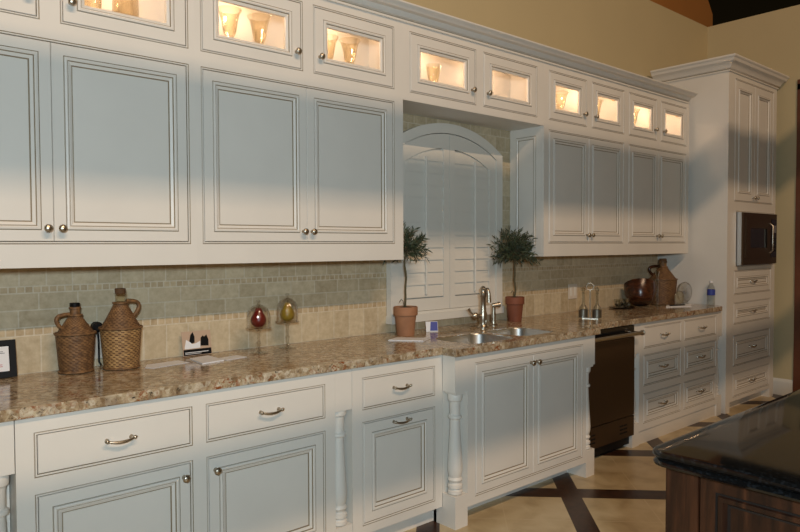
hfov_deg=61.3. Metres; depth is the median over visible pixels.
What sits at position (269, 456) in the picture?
base cabinet
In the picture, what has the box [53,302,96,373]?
jug
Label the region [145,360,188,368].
paper sheet
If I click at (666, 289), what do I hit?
jug
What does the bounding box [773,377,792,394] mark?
baseboard
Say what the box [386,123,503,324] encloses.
window shutters
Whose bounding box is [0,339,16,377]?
picture frame
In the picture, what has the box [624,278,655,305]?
wooden bowl
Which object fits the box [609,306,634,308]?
saucer
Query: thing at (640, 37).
wall
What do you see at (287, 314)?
stand
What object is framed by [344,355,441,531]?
base cabinet
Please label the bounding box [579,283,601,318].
cruet
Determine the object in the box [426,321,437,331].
card holder
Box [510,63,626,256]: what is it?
upper cabinet
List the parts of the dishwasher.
vent panel, panel, bar handle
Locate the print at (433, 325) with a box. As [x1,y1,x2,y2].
[430,322,437,330]
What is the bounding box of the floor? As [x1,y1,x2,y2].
[404,394,783,531]
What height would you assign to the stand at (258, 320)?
0.257 m
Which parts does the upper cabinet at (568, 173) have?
glass door, door, door, glass door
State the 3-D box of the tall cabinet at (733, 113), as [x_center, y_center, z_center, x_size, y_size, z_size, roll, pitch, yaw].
[2.914,-0.260,6.200,1.185,2.977,0.775,-2,2,-41]
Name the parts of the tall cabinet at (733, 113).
crown, door, drawer, drawer, drawer, drawer, door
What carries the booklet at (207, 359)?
on the countertop
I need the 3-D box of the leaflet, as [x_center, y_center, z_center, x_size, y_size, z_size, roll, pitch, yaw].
[-0.771,0.422,3.102,0.077,0.002,0.116,1,2,38]
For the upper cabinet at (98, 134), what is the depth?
2.63 m
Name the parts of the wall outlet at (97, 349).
plate, cord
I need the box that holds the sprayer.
[489,302,500,325]
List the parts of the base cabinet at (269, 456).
drawer, door, handle, knob, knob, drawer, door, handle, post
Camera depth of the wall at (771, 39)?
6.35 m
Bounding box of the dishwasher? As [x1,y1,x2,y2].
[588,325,644,456]
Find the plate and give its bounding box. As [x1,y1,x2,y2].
[677,282,691,303]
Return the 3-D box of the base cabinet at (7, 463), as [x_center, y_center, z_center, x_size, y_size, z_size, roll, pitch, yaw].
[-1.840,0.936,2.047,1.078,0.876,0.610,-2,2,-41]
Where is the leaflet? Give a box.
[220,355,245,359]
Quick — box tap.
[468,286,490,327]
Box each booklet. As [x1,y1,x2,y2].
[190,355,223,364]
[388,337,429,340]
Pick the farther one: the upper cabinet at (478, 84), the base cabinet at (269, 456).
the upper cabinet at (478, 84)
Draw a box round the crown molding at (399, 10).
[327,0,697,103]
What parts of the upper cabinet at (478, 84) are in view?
glass door, glass door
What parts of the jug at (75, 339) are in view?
handle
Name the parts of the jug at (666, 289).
handle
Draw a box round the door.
[793,79,799,391]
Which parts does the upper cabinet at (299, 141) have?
glass door, door, knob, knob, knob, knob, door, glass door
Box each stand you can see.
[245,300,271,353]
[275,293,298,348]
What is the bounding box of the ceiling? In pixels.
[708,0,799,25]
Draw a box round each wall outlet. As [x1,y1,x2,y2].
[90,321,101,365]
[568,284,576,298]
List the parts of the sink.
bowl, bowl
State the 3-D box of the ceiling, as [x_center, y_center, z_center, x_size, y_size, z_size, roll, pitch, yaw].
[-3.053,-7.183,18.450,60.000,0.100,54.000,-2,2,-41]
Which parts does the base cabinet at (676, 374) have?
post, drawer, drawer, drawer, drawer, drawer, drawer, post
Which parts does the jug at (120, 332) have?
handle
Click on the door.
(796, 353)
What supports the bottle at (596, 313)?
on the cruet
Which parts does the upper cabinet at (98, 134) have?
glass door, door, knob, knob, knob, door, glass door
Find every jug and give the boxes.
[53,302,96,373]
[98,288,142,370]
[648,258,677,304]
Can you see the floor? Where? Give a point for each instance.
(626, 491)
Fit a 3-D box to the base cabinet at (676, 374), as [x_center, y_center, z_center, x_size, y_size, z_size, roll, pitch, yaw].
[1.987,0.819,5.393,1.422,0.876,0.606,-2,2,-41]
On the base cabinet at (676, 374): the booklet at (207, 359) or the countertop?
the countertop
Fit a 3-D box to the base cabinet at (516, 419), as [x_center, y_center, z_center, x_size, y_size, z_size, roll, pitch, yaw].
[0.522,0.866,4.027,1.235,0.876,0.734,-2,2,-41]
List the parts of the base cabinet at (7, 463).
post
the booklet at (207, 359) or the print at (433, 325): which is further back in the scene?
the print at (433, 325)
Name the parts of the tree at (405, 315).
pot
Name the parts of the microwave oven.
door, handle, control panel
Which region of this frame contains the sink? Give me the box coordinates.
[437,328,550,343]
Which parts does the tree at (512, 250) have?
pot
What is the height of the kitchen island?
0.934 m
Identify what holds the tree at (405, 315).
on the countertop
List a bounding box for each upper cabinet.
[0,0,196,268]
[194,0,402,263]
[403,22,543,130]
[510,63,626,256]
[626,86,688,254]
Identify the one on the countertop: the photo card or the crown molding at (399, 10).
the photo card
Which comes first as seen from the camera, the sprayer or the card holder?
the card holder
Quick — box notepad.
[666,304,690,306]
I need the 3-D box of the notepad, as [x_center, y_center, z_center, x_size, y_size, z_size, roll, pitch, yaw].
[2.315,0.331,5.612,0.329,0.006,0.132,-1,2,-13]
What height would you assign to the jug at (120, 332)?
0.337 m
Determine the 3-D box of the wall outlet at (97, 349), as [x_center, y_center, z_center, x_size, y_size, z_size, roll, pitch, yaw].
[-1.292,0.333,2.898,0.074,0.189,0.044,-2,2,-41]
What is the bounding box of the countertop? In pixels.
[0,303,721,422]
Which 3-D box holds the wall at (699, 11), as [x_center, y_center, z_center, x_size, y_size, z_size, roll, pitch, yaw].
[-0.915,-2.839,3.913,11.900,2.300,0.120,-2,2,-41]
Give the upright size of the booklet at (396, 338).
0.005 m
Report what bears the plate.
on the countertop
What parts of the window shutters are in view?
shutter panel, tilt rod, shutter panel, tilt rod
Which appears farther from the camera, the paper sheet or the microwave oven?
the microwave oven
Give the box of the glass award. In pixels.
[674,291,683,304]
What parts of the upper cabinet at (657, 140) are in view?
glass door, door, door, glass door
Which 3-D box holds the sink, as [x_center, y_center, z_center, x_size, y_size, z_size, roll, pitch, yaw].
[0.552,0.492,3.878,0.780,0.185,0.333,-2,2,-41]
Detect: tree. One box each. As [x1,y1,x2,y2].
[383,222,431,335]
[487,225,542,321]
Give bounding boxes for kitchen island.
[652,389,799,531]
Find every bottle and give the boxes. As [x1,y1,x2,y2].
[579,287,587,317]
[592,303,601,317]
[707,281,714,294]
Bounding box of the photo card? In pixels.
[181,330,211,356]
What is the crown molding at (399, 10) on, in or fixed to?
attached to the upper cabinet at (478, 84)
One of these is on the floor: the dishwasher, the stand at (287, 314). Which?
the dishwasher
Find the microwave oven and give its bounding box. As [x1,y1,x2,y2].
[736,212,776,264]
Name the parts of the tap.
lever, spout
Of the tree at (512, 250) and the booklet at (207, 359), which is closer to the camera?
the booklet at (207, 359)
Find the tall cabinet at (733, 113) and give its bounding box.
[650,53,789,413]
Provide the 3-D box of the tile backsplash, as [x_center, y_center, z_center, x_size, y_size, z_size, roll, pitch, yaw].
[-0.330,-0.454,3.814,6.940,1.706,0.100,-2,2,-41]
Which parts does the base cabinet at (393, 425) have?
drawer, pullout panel, handle, handle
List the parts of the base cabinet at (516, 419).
post, door, door, post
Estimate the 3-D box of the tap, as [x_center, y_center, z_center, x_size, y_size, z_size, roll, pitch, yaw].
[0.489,0.254,4.188,0.148,0.262,0.074,0,2,-5]
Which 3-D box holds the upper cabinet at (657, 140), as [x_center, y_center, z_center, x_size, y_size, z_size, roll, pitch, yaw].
[2.024,-0.755,5.579,1.009,1.309,0.322,-2,2,-41]
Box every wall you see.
[20,0,707,374]
[650,0,712,26]
[707,5,799,379]
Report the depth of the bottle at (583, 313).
4.70 m
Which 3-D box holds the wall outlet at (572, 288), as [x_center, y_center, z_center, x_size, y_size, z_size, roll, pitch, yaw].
[1.336,0.196,5.215,0.112,0.113,0.008,-2,2,-41]
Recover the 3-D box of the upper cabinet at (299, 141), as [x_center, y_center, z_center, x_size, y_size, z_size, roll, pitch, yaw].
[-0.512,-0.678,3.364,1.182,1.309,0.322,-2,2,-41]
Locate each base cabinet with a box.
[0,421,14,531]
[9,369,352,531]
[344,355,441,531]
[433,335,594,529]
[624,311,721,447]
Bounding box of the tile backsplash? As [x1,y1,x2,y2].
[0,113,657,374]

